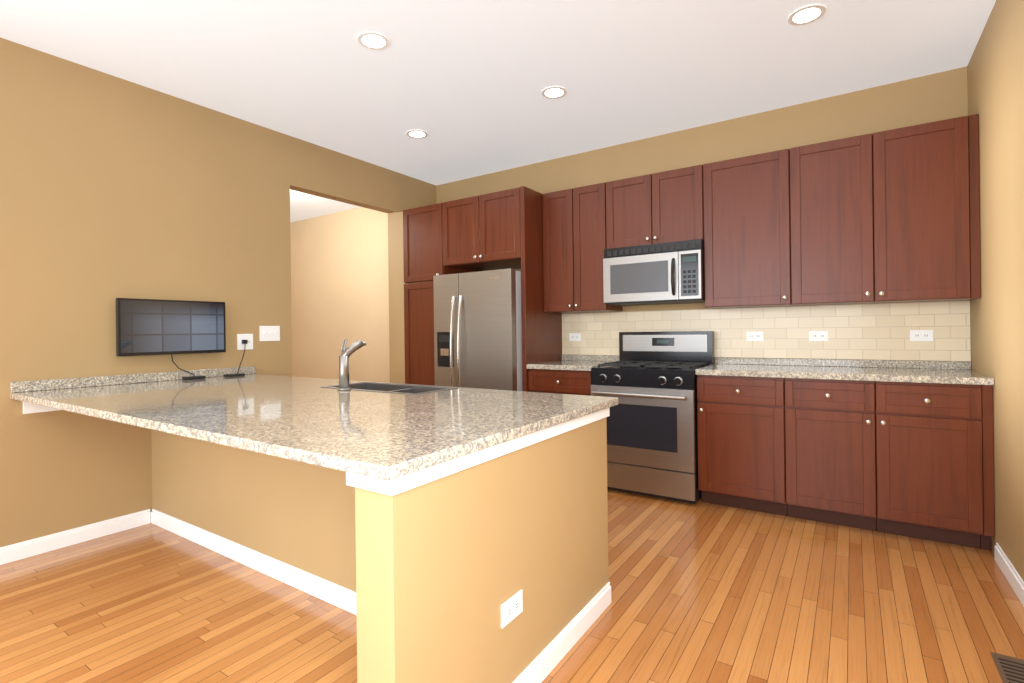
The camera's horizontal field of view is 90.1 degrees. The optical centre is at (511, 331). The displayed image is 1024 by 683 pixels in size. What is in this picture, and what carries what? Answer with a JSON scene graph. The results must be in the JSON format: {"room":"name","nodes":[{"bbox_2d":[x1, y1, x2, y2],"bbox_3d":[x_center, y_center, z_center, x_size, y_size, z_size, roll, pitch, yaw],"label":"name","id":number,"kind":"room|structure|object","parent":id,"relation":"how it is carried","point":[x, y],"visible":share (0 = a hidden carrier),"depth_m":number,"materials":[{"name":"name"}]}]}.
{"room":"kitchen","nodes":[
{"label":"kitchen","id":0,"kind":"room"},
{"bbox_2d":[0,37,435,546],"bbox_3d":[-2.752,-0.166,2.697,0.250,2.820,7.000,-1,0,34],"label":"wall","id":1,"kind":"structure","parent":0,"point":[112,188],"depth_m":3.16,"materials":[{"name":"beige paint"}]},
{"bbox_2d":[23,401,60,413],"bbox_3d":[-2.503,0.408,3.050,0.019,0.086,0.614,-1,0,34],"label":"trim","id":2,"kind":"structure","parent":1,"relation":"attached to","point":[28,407],"depth_m":2.83,"materials":[{"name":"white wood"}]},
{"bbox_2d":[0,509,147,564],"bbox_3d":[-3.497,1.207,1.545,0.017,0.092,4.235,-1,0,34],"label":"baseboard","id":3,"kind":"structure","parent":1,"relation":"attached to","point":[29,548],"depth_m":2.95,"materials":[{"name":"white wood"}]},
{"bbox_2d":[10,366,254,392],"bbox_3d":[-2.327,0.299,3.313,0.020,0.057,1.350,-1,0,34],"label":"backsplash","id":4,"kind":"structure","parent":1,"relation":"attached to","point":[35,385],"depth_m":3.14,"materials":[{"name":"stone"}]},
{"bbox_2d":[116,298,225,375],"bbox_3d":[-2.245,0.053,3.395,0.072,0.515,0.640,-1,0,34],"label":"wall-mounted tv","id":5,"kind":"object","parent":1,"relation":"attached to","point":[153,327],"visible":0.98,"depth_m":3.34,"materials":[{"name":"black"}]},
{"bbox_2d":[237,334,252,373],"bbox_3d":[-2.002,0.167,3.789,0.056,0.293,0.184,-1,0,10],"label":"outlet","id":6,"kind":"object","parent":1,"relation":"attached to","point":[244,341],"depth_m":3.81,"materials":[{"name":"white plastic"}]},
{"bbox_2d":[259,326,279,340],"bbox_3d":[-1.886,0.018,3.985,0.018,0.118,0.165,-1,0,34],"label":"light switch","id":7,"kind":"object","parent":1,"relation":"attached to","point":[266,333],"depth_m":3.98,"materials":[{"name":"white plastic"}]},
{"bbox_2d":[151,429,342,585],"bbox_3d":[-1.165,0.786,2.598,2.740,0.876,0.110,-1,0,34],"label":"wall","id":8,"kind":"structure","parent":0,"point":[288,511],"depth_m":2.63,"materials":[{"name":"beige paint"}]},
{"bbox_2d":[148,509,356,614],"bbox_3d":[-1.187,1.178,2.540,2.720,0.092,0.017,-1,0,34],"label":"baseboard","id":9,"kind":"structure","parent":8,"relation":"attached to","point":[337,595],"depth_m":2.58,"materials":[{"name":"white wood"}]},
{"bbox_2d":[10,374,617,480],"bbox_3d":[-1.119,0.329,2.509,2.924,0.032,1.350,-1,0,34],"label":"countertop","id":10,"kind":"structure","parent":8,"relation":"on","point":[386,436],"depth_m":1.88,"materials":[{"name":"stone"}]},
{"bbox_2d":[182,376,205,379],"bbox_3d":[-2.157,0.316,3.464,0.050,0.019,0.130,-1,0,34],"label":"power adapter","id":11,"kind":"object","parent":10,"relation":"on","point":[193,377],"visible":0.98,"depth_m":3.45,"materials":[{"name":"black plastic"}]},
{"bbox_2d":[223,373,244,376],"bbox_3d":[-1.999,0.316,3.678,0.075,0.015,0.120,-1,0,34],"label":"cable box","id":12,"kind":"object","parent":10,"relation":"on","point":[233,375],"visible":0.98,"depth_m":3.64,"materials":[{"name":"black plastic"}]},
{"bbox_2d":[337,339,365,390],"bbox_3d":[-0.857,0.175,2.725,0.075,0.268,0.160,-1,0,34],"label":"faucet","id":13,"kind":"object","parent":10,"relation":"on","point":[344,382],"visible":1,"depth_m":2.67,"materials":[{"name":"silver metal"}]},
{"bbox_2d":[321,381,459,394],"bbox_3d":[-0.674,0.417,2.784,0.732,0.226,0.332,-1,0,34],"label":"sink","id":14,"kind":"object","parent":10,"relation":"in","point":[412,389],"visible":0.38,"depth_m":2.88,"materials":[{"name":"metal"}]},
{"bbox_2d":[290,207,389,382],"bbox_3d":[-2.174,-0.174,6.794,3.330,2.820,0.140,-1,0,34],"label":"wall","id":15,"kind":"structure","parent":0,"point":[339,280],"depth_m":6.74,"materials":[{"name":"beige paint"}]},
{"bbox_2d":[343,418,608,682],"bbox_3d":[0.017,0.771,1.780,0.135,0.876,1.270,-1,0,34],"label":"wall","id":16,"kind":"structure","parent":0,"point":[434,575],"depth_m":1.51,"materials":[{"name":"beige paint"}]},
{"bbox_2d":[346,472,380,488],"bbox_3d":[-0.230,0.360,1.533,0.035,0.048,0.620,-1,0,34],"label":"trim","id":17,"kind":"structure","parent":16,"relation":"attached to","point":[355,480],"depth_m":1.25,"materials":[{"name":"white wood"}]},
{"bbox_2d":[381,407,609,495],"bbox_3d":[0.070,0.356,1.733,0.015,0.048,1.285,-1,0,34],"label":"trim","id":18,"kind":"structure","parent":16,"relation":"attached to","point":[395,486],"depth_m":1.47,"materials":[{"name":"white wood"}]},
{"bbox_2d":[501,590,522,627],"bbox_3d":[0.001,0.881,1.623,0.008,0.070,0.115,-1,0,34],"label":"outlet","id":19,"kind":"object","parent":16,"relation":"attached to","point":[511,608],"visible":1,"depth_m":1.62,"materials":[{"name":"white plastic"}]},
{"bbox_2d":[512,582,610,682],"bbox_3d":[0.080,1.162,1.733,0.014,0.092,1.284,-1,0,34],"label":"baseboard","id":20,"kind":"structure","parent":16,"relation":"attached to","point":[541,666],"depth_m":1.91,"materials":[{"name":"white wood"}]},
{"bbox_2d":[0,0,995,221],"bbox_3d":[-2.341,-1.607,2.520,8.120,0.050,7.420,-1,0,34],"label":"ceiling","id":21,"kind":"structure","parent":0,"point":[463,84],"depth_m":3.05,"materials":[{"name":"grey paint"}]},
{"bbox_2d":[357,32,388,49],"bbox_3d":[-0.763,-1.598,2.814,0.169,0.006,0.169,-1,0,-11],"label":"recessed light","id":22,"kind":"object","parent":21,"relation":"in","point":[375,40],"depth_m":2.81,"materials":[{"name":"white"}]},
{"bbox_2d":[406,130,427,137],"bbox_3d":[-0.769,-1.598,4.140,0.169,0.006,0.169,-1,0,-11],"label":"recessed light","id":23,"kind":"object","parent":21,"relation":"in","point":[411,133],"depth_m":4.13,"materials":[{"name":"white"}]},
{"bbox_2d":[542,86,566,98],"bbox_3d":[0.285,-1.611,3.450,0.169,0.006,0.169,-1,0,-11],"label":"recessed light","id":24,"kind":"object","parent":21,"relation":"in","point":[553,92],"depth_m":3.44,"materials":[{"name":"white"}]},
{"bbox_2d":[788,4,825,25],"bbox_3d":[1.517,-1.627,2.630,0.169,0.006,0.169,-1,0,-11],"label":"recessed light","id":25,"kind":"object","parent":21,"relation":"in","point":[797,17],"depth_m":2.62,"materials":[{"name":"white"}]},
{"bbox_2d":[0,489,1023,682],"bbox_3d":[-2.305,1.263,2.520,8.120,0.050,7.420,-1,0,34],"label":"floor","id":26,"kind":"structure","parent":0,"point":[703,592],"depth_m":2.19,"materials":[{"name":"brown wood"}]},
{"bbox_2d":[403,203,474,385],"bbox_3d":[-0.670,0.013,5.132,0.507,2.410,0.638,-1,0,34],"label":"tall cabinet","id":27,"kind":"object","parent":26,"relation":"on","point":[422,226],"depth_m":4.89,"materials":[{"name":"brown wood"}]},
{"bbox_2d":[433,268,522,390],"bbox_3d":[-0.163,0.352,4.654,0.842,1.718,0.820,-1,0,34],"label":"fridge","id":28,"kind":"object","parent":26,"relation":"on","point":[477,329],"visible":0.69,"depth_m":4.33,"materials":[{"name":"silver metal"}]},
{"bbox_2d":[528,369,592,395],"bbox_3d":[0.552,0.755,4.336,0.588,0.896,0.618,-1,0,34],"label":"base cabinet","id":29,"kind":"object","parent":26,"relation":"on","point":[573,382],"depth_m":4.08,"materials":[{"name":"brown wood"}]},
{"bbox_2d":[526,355,993,384],"bbox_3d":[1.484,0.250,3.699,2.856,0.088,0.638,-1,0,34],"label":"countertop","id":30,"kind":"structure","parent":29,"relation":"on","point":[951,372],"depth_m":3.32,"materials":[{"name":"stone"}]},
{"bbox_2d":[591,331,714,503],"bbox_3d":[1.073,0.600,3.897,0.754,1.189,0.713,-1,0,34],"label":"range","id":31,"kind":"object","parent":26,"relation":"on","point":[648,380],"visible":0.94,"depth_m":3.66,"materials":[{"name":"silver metal"}]},
{"bbox_2d":[697,375,799,517],"bbox_3d":[1.684,0.741,3.582,0.593,0.896,0.618,-1,0,34],"label":"base cabinet","id":32,"kind":"object","parent":26,"relation":"on","point":[749,427],"depth_m":3.32,"materials":[{"name":"brown wood"}]},
{"bbox_2d":[796,378,994,549],"bbox_3d":[2.255,0.734,3.202,1.030,0.896,0.618,-1,0,34],"label":"base cabinet","id":33,"kind":"object","parent":26,"relation":"on","point":[911,459],"depth_m":2.89,"materials":[{"name":"brown wood"}]},
{"bbox_2d":[990,652,1023,682],"bbox_3d":[1.726,1.185,1.709,0.130,0.004,0.340,-1,0,34],"label":"floor vent","id":34,"kind":"object","parent":26,"relation":"in","point":[1010,669],"visible":1,"depth_m":1.80,"materials":[{"name":"metal"}]},
{"bbox_2d":[436,66,970,363],"bbox_3d":[1.048,-0.214,4.443,4.640,2.820,0.120,-1,0,34],"label":"wall","id":35,"kind":"structure","parent":0,"point":[939,96],"depth_m":3.88,"materials":[{"name":"beige paint"}]},
{"bbox_2d":[443,186,542,271],"bbox_3d":[-0.112,-0.904,4.752,0.860,0.590,0.638,-1,0,34],"label":"upper cabinet","id":36,"kind":"object","parent":35,"relation":"attached to","point":[499,230],"depth_m":4.44,"materials":[{"name":"brown wood"}]},
{"bbox_2d":[542,181,622,312],"bbox_3d":[0.638,-0.688,4.429,0.654,1.040,0.348,-1,0,34],"label":"upper cabinet","id":37,"kind":"object","parent":35,"relation":"attached to","point":[578,223],"depth_m":4.28,"materials":[{"name":"brown wood"}]},
{"bbox_2d":[614,165,705,247],"bbox_3d":[1.170,-0.940,4.072,0.756,0.550,0.348,-1,0,34],"label":"upper cabinet","id":38,"kind":"object","parent":35,"relation":"attached to","point":[666,206],"depth_m":3.89,"materials":[{"name":"brown wood"}]},
{"bbox_2d":[603,239,704,305],"bbox_3d":[1.145,-0.441,4.024,0.752,0.441,0.462,-1,0,34],"label":"over-the-range microwave","id":39,"kind":"object","parent":38,"relation":"attached to","point":[663,273],"visible":1,"depth_m":3.85,"materials":[{"name":"silver metal"}]},
{"bbox_2d":[702,146,805,308],"bbox_3d":[1.720,-0.699,3.708,0.680,1.045,0.348,-1,0,34],"label":"upper cabinet","id":40,"kind":"object","parent":35,"relation":"attached to","point":[753,244],"depth_m":3.54,"materials":[{"name":"brown wood"}]},
{"bbox_2d":[562,301,970,360],"bbox_3d":[1.655,0.014,3.961,2.856,0.376,0.008,-1,0,34],"label":"tile backsplash","id":41,"kind":"structure","parent":35,"relation":"attached to","point":[871,331],"depth_m":3.65,"materials":[{"name":"beige tile"}]},
{"bbox_2d":[569,333,580,340],"bbox_3d":[0.577,0.054,4.669,0.118,0.072,0.008,-1,0,34],"label":"outlet","id":42,"kind":"object","parent":41,"relation":"attached to","point":[572,336],"depth_m":4.67,"materials":[{"name":"white plastic"}]},
{"bbox_2d":[746,331,763,340],"bbox_3d":[1.826,0.038,3.838,0.118,0.072,0.008,-1,0,34],"label":"outlet","id":43,"kind":"object","parent":41,"relation":"attached to","point":[755,335],"depth_m":3.83,"materials":[{"name":"white plastic"}]},
{"bbox_2d":[809,331,827,340],"bbox_3d":[2.167,0.034,3.610,0.118,0.072,0.008,-1,0,34],"label":"outlet","id":44,"kind":"object","parent":41,"relation":"attached to","point":[813,335],"depth_m":3.61,"materials":[{"name":"white plastic"}]},
{"bbox_2d":[910,330,932,340],"bbox_3d":[2.641,0.028,3.294,0.118,0.072,0.008,-1,0,34],"label":"outlet","id":45,"kind":"object","parent":41,"relation":"attached to","point":[921,335],"depth_m":3.29,"materials":[{"name":"white plastic"}]},
{"bbox_2d":[802,114,980,305],"bbox_3d":[2.320,-0.707,3.308,1.010,1.045,0.348,-1,0,34],"label":"upper cabinet","id":46,"kind":"object","parent":35,"relation":"attached to","point":[890,216],"depth_m":3.11,"materials":[{"name":"brown wood"}]},
{"bbox_2d":[967,0,1023,580],"bbox_3d":[0.956,-0.213,0.228,0.120,2.820,7.000,-1,0,34],"label":"wall","id":47,"kind":"structure","parent":0,"point":[995,78],"depth_m":2.47,"materials":[{"name":"beige paint"}]},
{"bbox_2d":[994,543,1023,606],"bbox_3d":[0.734,1.154,-0.010,0.014,0.092,6.340,-1,0,34],"label":"baseboard","id":48,"kind":"structure","parent":47,"relation":"attached to","point":[1012,576],"depth_m":2.38,"materials":[{"name":"white wood"}]}
]}

